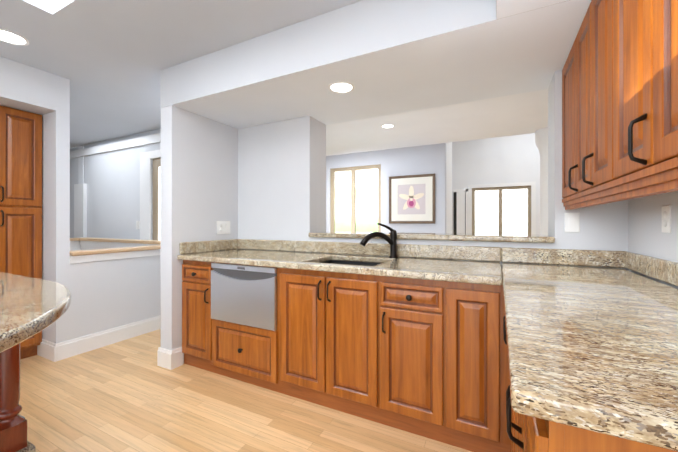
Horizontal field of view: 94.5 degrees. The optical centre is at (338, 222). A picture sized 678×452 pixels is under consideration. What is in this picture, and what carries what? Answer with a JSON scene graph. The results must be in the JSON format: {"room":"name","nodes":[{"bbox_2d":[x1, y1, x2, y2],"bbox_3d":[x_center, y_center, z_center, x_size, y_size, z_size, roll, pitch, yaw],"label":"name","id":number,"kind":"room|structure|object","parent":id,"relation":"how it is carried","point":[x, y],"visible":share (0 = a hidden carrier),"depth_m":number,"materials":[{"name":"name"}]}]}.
{"room":"kitchen","nodes":[
{"label":"kitchen","id":0,"kind":"room"},
{"bbox_2d":[0,56,160,343],"bbox_3d":[-3.221,-0.040,1.222,0.120,2.440,5.400,0,0,27],"label":"wall","id":1,"kind":"structure","parent":0,"point":[108,294],"depth_m":2.72,"materials":[{"name":"grey paint"}]},
{"bbox_2d":[37,339,52,360],"bbox_3d":[-2.806,1.107,2.863,0.870,0.147,0.017,0,0,27],"label":"baseboard","id":2,"kind":"structure","parent":1,"relation":"attached to","point":[45,349],"depth_m":2.73,"materials":[{"name":"white wood"}]},
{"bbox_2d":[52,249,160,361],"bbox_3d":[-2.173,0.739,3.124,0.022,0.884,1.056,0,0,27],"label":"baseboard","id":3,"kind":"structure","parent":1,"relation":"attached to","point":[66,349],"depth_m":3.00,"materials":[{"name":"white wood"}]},
{"bbox_2d":[70,245,160,255],"bbox_3d":[-2.174,0.278,3.256,0.180,0.036,1.064,0,0,27],"label":"cap","id":4,"kind":"object","parent":1,"relation":"on","point":[105,250],"visible":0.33,"depth_m":3.05,"materials":[{"name":"brown wood"}]},
{"bbox_2d":[78,145,83,183],"bbox_3d":[-3.634,-0.036,6.330,0.150,2.440,2.668,0,0,27],"label":"wall","id":5,"kind":"structure","parent":0,"point":[80,159],"depth_m":5.14,"materials":[{"name":"paint"}]},
{"bbox_2d":[70,237,160,250],"bbox_3d":[-3.034,0.702,3.906,1.979,0.960,0.695,0,0,27],"label":"wall","id":6,"kind":"structure","parent":0,"point":[86,243],"depth_m":4.18,"materials":[{"name":"white"}]},
{"bbox_2d":[70,129,160,239],"bbox_3d":[-3.960,-0.037,5.093,6.691,2.440,0.150,0,0,27],"label":"wall","id":7,"kind":"structure","parent":0,"point":[112,180],"depth_m":4.66,"materials":[{"name":"grey paint"}]},
{"bbox_2d":[74,183,86,237],"bbox_3d":[-4.220,0.278,5.112,0.290,1.810,0.049,0,0,27],"label":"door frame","id":8,"kind":"structure","parent":7,"relation":"attached to","point":[80,210],"depth_m":5.07,"materials":[{"name":"white wood"}]},
{"bbox_2d":[70,133,160,158],"bbox_3d":[-3.935,-1.136,4.979,6.540,0.114,0.030,0,0,27],"label":"trim","id":9,"kind":"structure","parent":7,"relation":"attached to","point":[136,142],"depth_m":4.62,"materials":[{"name":"white"}]},
{"bbox_2d":[140,149,160,239],"bbox_3d":[-2.325,0.102,4.202,1.025,2.160,0.075,0,0,27],"label":"door frame","id":10,"kind":"structure","parent":7,"relation":"in","point":[145,194],"depth_m":4.31,"materials":[{"name":"white wood"}]},
{"bbox_2d":[161,105,237,363],"bbox_3d":[-1.183,0.117,3.015,0.142,2.129,1.018,0,0,27],"label":"wall","id":11,"kind":"structure","parent":0,"point":[199,176],"depth_m":2.67,"materials":[{"name":"grey paint"}]},
{"bbox_2d":[157,347,182,366],"bbox_3d":[-1.245,1.107,3.037,0.045,0.147,1.035,0,0,27],"label":"baseboard","id":12,"kind":"structure","parent":11,"relation":"attached to","point":[166,358],"depth_m":2.55,"materials":[{"name":"white wood"}]},
{"bbox_2d":[217,221,229,233],"bbox_3d":[-1.103,0.049,3.002,0.011,0.125,0.165,0,0,27],"label":"plate","id":13,"kind":"object","parent":11,"relation":"attached to","point":[223,227],"visible":1,"depth_m":3.00,"materials":[{"name":"white plastic"}]},
{"bbox_2d":[19,329,471,451],"bbox_3d":[0.036,1.242,4.557,14.000,0.120,14.700,0,0,27],"label":"floor","id":14,"kind":"structure","parent":0,"point":[128,395],"depth_m":1.93,"materials":[{"name":"brown wood"}]},
{"bbox_2d":[0,105,41,359],"bbox_3d":[-3.020,0.114,2.648,0.674,2.134,0.585,0,0,27],"label":"pantry cabinet","id":15,"kind":"object","parent":14,"relation":"on","point":[21,192],"visible":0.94,"depth_m":2.65,"materials":[{"name":"brown wood"}]},
{"bbox_2d":[182,260,209,370],"bbox_3d":[-1.016,0.744,2.783,0.357,0.874,0.626,0,0,27],"label":"base cabinet","id":16,"kind":"object","parent":14,"relation":"on","point":[195,274],"depth_m":2.52,"materials":[{"name":"brown wood"}]},
{"bbox_2d":[210,262,277,391],"bbox_3d":[-0.570,0.744,2.556,0.645,0.874,0.626,0,0,27],"label":"base cabinet","id":17,"kind":"object","parent":14,"relation":"on","point":[243,298],"depth_m":2.27,"materials":[{"name":"brown wood"}]},
{"bbox_2d":[278,260,377,422],"bbox_3d":[0.041,0.744,2.246,0.725,0.874,0.626,0,0,27],"label":"base cabinet","id":18,"kind":"object","parent":14,"relation":"on","point":[328,321],"depth_m":1.96,"materials":[{"name":"brown wood"}]},
{"bbox_2d":[378,276,445,442],"bbox_3d":[0.527,0.744,1.998,0.366,0.874,0.626,0,0,27],"label":"base cabinet","id":19,"kind":"object","parent":14,"relation":"on","point":[426,358],"depth_m":1.73,"materials":[{"name":"brown wood"}]},
{"bbox_2d":[446,281,510,451],"bbox_3d":[0.834,0.743,1.842,0.323,0.874,0.626,0,0,27],"label":"base cabinet","id":20,"kind":"object","parent":14,"relation":"on","point":[477,371],"depth_m":1.58,"materials":[{"name":"brown wood"}]},
{"bbox_2d":[177,239,501,285],"bbox_3d":[-0.122,0.235,2.332,2.365,0.140,0.677,0,0,27],"label":"countertop","id":21,"kind":"structure","parent":20,"relation":"on","point":[474,269],"depth_m":2.27,"materials":[{"name":"stone"}]},
{"bbox_2d":[319,260,381,265],"bbox_3d":[0.073,0.406,2.220,0.557,0.200,0.475,0,0,27],"label":"undermount sink","id":22,"kind":"object","parent":21,"relation":"in","point":[352,263],"visible":0.06,"depth_m":2.45,"materials":[{"name":"black"}]},
{"bbox_2d":[360,223,397,257],"bbox_3d":[0.298,0.134,2.320,0.314,0.260,0.068,0,0,-23],"label":"faucet","id":23,"kind":"object","parent":21,"relation":"on","point":[391,240],"visible":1,"depth_m":2.34,"materials":[{"name":"black metal"}]},
{"bbox_2d":[535,127,547,234],"bbox_3d":[2.847,-0.037,4.261,0.300,2.439,0.300,0,0,27],"label":"column","id":24,"kind":"structure","parent":14,"relation":"on","point":[541,139],"depth_m":4.22,"materials":[{"name":"white paint"}]},
{"bbox_2d":[503,315,676,451],"bbox_3d":[0.820,0.743,0.889,0.619,0.874,1.143,0,0,27],"label":"base cabinet","id":25,"kind":"object","parent":14,"relation":"on","point":[526,433],"visible":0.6,"depth_m":0.49,"materials":[{"name":"brown wood"}]},
{"bbox_2d":[501,247,677,451],"bbox_3d":[0.968,0.234,1.150,0.646,0.140,1.796,0,0,27],"label":"countertop","id":26,"kind":"structure","parent":25,"relation":"on","point":[592,346],"depth_m":0.70,"materials":[{"name":"stone"}]},
{"bbox_3d":[-2.048,1.054,0.792,1.050,0.251,1.559,0,0,27],"label":"kitchen island feet","id":27,"kind":"object","parent":14,"relation":"on","visible":0},
{"bbox_2d":[16,440,35,451],"bbox_3d":[-2.047,0.914,0.792,1.100,0.028,1.590,0,0,27],"label":"shelf","id":28,"kind":"object","parent":27,"relation":"on","point":[30,447],"visible":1,"depth_m":1.25,"materials":[{"name":"stone"}]},
{"bbox_2d":[0,343,26,451],"bbox_3d":[-1.308,0.595,1.241,0.092,0.608,0.091,0,0,21],"label":"kitchen island leg","id":29,"kind":"object","parent":28,"relation":"on","point":[13,429],"visible":0.67,"depth_m":1.21,"materials":[{"name":"brown wood"}]},
{"bbox_2d":[0,272,70,352],"bbox_3d":[-1.696,0.270,0.614,1.990,0.040,1.740,0,0,27],"label":"countertop","id":30,"kind":"structure","parent":29,"relation":"on","point":[30,307],"depth_m":0.95,"materials":[{"name":"stone"}]},
{"bbox_2d":[0,0,547,155],"bbox_3d":[-0.640,-2.038,3.781,13.500,1.560,12.300,0,0,27],"label":"ceiling","id":31,"kind":"structure","parent":0,"point":[110,59],"depth_m":2.42,"materials":[{"name":"paint"}]},
{"bbox_2d":[0,28,28,45],"bbox_3d":[-2.244,-1.257,2.124,0.206,0.007,0.206,0,0,27],"label":"recessed light","id":32,"kind":"object","parent":31,"relation":"in","point":[9,37],"visible":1,"depth_m":2.14,"materials":[{"name":"white"}]},
{"bbox_2d":[160,0,495,128],"bbox_3d":[-0.151,-1.104,2.490,2.460,0.309,1.020,0,0,27],"label":"soffit","id":33,"kind":"structure","parent":31,"relation":"attached to","point":[386,57],"depth_m":2.05,"materials":[{"name":"paint"}]},
{"bbox_2d":[328,81,354,92],"bbox_3d":[0.016,-0.947,2.202,0.186,0.007,0.186,0,0,27],"label":"recessed light","id":34,"kind":"object","parent":33,"relation":"attached to","point":[341,87],"visible":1,"depth_m":2.20,"materials":[{"name":"white"}]},
{"bbox_2d":[381,124,394,127],"bbox_3d":[0.636,-1.255,4.085,0.176,0.007,0.176,0,0,27],"label":"recessed light","id":35,"kind":"object","parent":31,"relation":"in","point":[387,126],"visible":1,"depth_m":4.09,"materials":[{"name":"white"}]},
{"bbox_2d":[492,0,590,96],"bbox_3d":[0.200,-1.106,-0.332,0.674,0.309,5.732,0,0,27],"label":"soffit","id":36,"kind":"structure","parent":31,"relation":"attached to","point":[535,39],"depth_m":1.63,"materials":[{"name":"paint"}]},
{"bbox_2d":[326,143,445,232],"bbox_3d":[-0.643,-0.036,6.221,5.282,2.440,0.150,0,0,27],"label":"wall","id":37,"kind":"structure","parent":0,"point":[423,159],"depth_m":5.26,"materials":[{"name":"paint"}]},
{"bbox_2d":[330,164,380,231],"bbox_3d":[0.306,0.084,5.733,1.014,2.199,0.080,0,0,27],"label":"sliding window","id":38,"kind":"structure","parent":37,"relation":"in","point":[353,170],"depth_m":5.74,"materials":[{"name":"beige wood"}]},
{"bbox_2d":[389,173,434,223],"bbox_3d":[1.198,-0.382,5.182,0.765,0.800,0.032,0,0,27],"label":"framed picture","id":39,"kind":"object","parent":37,"relation":"attached to","point":[411,199],"visible":0.98,"depth_m":5.17,"materials":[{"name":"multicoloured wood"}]},
{"bbox_2d":[238,70,627,269],"bbox_3d":[0.456,0.117,2.587,3.166,2.129,0.297,0,0,27],"label":"wall","id":40,"kind":"structure","parent":0,"point":[281,180],"depth_m":2.84,"materials":[{"name":"grey paint"}]},
{"bbox_2d":[308,232,554,242],"bbox_3d":[0.620,0.109,2.519,1.806,0.040,0.389,0,0,27],"label":"ledge","id":41,"kind":"object","parent":40,"relation":"on","point":[529,238],"visible":0.98,"depth_m":2.25,"materials":[{"name":"stone"}]},
{"bbox_2d":[565,213,579,231],"bbox_3d":[1.428,0.001,1.919,0.075,0.120,0.011,0,0,27],"label":"switch plate","id":42,"kind":"object","parent":40,"relation":"attached to","point":[572,222],"visible":1,"depth_m":1.92,"materials":[{"name":"white plastic"}]},
{"bbox_2d":[445,143,449,232],"bbox_3d":[1.431,-0.817,5.335,0.782,4.000,0.149,0,0,27],"label":"wall","id":43,"kind":"structure","parent":0,"point":[447,144],"depth_m":5.20,"materials":[{"name":"paint"}]},
{"bbox_2d":[450,142,453,232],"bbox_3d":[1.872,-0.817,5.505,0.150,4.000,0.548,0,0,27],"label":"wall","id":44,"kind":"structure","parent":0,"point":[451,143],"depth_m":5.65,"materials":[{"name":"paint"}]},
{"bbox_2d":[454,133,539,234],"bbox_3d":[5.457,-0.815,7.662,6.150,4.000,0.151,0,0,27],"label":"wall","id":45,"kind":"structure","parent":0,"point":[510,159],"depth_m":8.21,"materials":[{"name":"paint"}]},
{"bbox_2d":[452,181,535,234],"bbox_3d":[4.021,0.080,8.283,2.005,2.210,0.045,0,0,27],"label":"door frame","id":46,"kind":"structure","parent":45,"relation":"attached to","point":[533,207],"depth_m":8.54,"materials":[{"name":"white wood"}]},
{"bbox_2d":[472,186,530,233],"bbox_3d":[4.260,0.126,8.265,1.381,2.119,0.080,0,0,27],"label":"window","id":47,"kind":"structure","parent":45,"relation":"in","point":[528,188],"depth_m":8.23,"materials":[{"name":"beige wood"}]},
{"bbox_2d":[628,191,677,288],"bbox_3d":[0.500,-0.041,-0.652,0.150,2.440,5.434,0,0,27],"label":"wall","id":48,"kind":"structure","parent":0,"point":[647,236],"depth_m":1.52,"materials":[{"name":"grey paint"}]},
{"bbox_2d":[562,53,641,199],"bbox_3d":[1.432,-0.546,1.695,0.314,0.804,0.401,0,0,27],"label":"upper cabinet","id":49,"kind":"object","parent":48,"relation":"attached to","point":[566,69],"depth_m":1.80,"materials":[{"name":"brown wood"}]},
{"bbox_2d":[570,15,677,195],"bbox_3d":[1.276,-0.546,1.388,0.314,0.804,0.287,0,0,27],"label":"upper cabinet","id":50,"kind":"object","parent":48,"relation":"attached to","point":[577,52],"depth_m":1.53,"materials":[{"name":"brown wood"}]},
{"bbox_2d":[586,0,677,191],"bbox_3d":[1.146,-0.547,1.134,0.314,0.804,0.284,0,0,27],"label":"upper cabinet","id":51,"kind":"object","parent":48,"relation":"attached to","point":[596,12],"depth_m":1.27,"materials":[{"name":"brown wood"}]},
{"bbox_2d":[606,0,677,183],"bbox_3d":[1.012,-0.547,0.870,0.314,0.804,0.309,0,0,27],"label":"upper cabinet","id":52,"kind":"object","parent":48,"relation":"attached to","point":[620,106],"depth_m":0.97,"materials":[{"name":"brown wood"}]},
{"bbox_2d":[642,0,677,171],"bbox_3d":[0.815,-0.547,0.482,0.314,0.804,0.561,0,0,27],"label":"upper cabinet","id":53,"kind":"object","parent":48,"relation":"attached to","point":[659,17],"depth_m":0.76,"materials":[{"name":"brown wood"}]},
{"bbox_2d":[662,205,671,232],"bbox_3d":[1.448,-0.015,1.389,0.009,0.120,0.078,0,0,27],"label":"electrical outlet plate","id":54,"kind":"object","parent":48,"relation":"attached to","point":[666,220],"visible":0.98,"depth_m":1.38,"materials":[{"name":"white plastic"}]},
{"label":"outside","id":55,"kind":"structure","parent":0,"visible":0},
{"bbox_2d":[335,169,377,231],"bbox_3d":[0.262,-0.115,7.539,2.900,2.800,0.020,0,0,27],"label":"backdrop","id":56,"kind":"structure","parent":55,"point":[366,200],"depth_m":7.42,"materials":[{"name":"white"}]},
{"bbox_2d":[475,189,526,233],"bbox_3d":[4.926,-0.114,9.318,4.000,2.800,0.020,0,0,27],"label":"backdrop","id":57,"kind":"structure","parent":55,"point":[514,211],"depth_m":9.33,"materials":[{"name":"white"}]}
]}

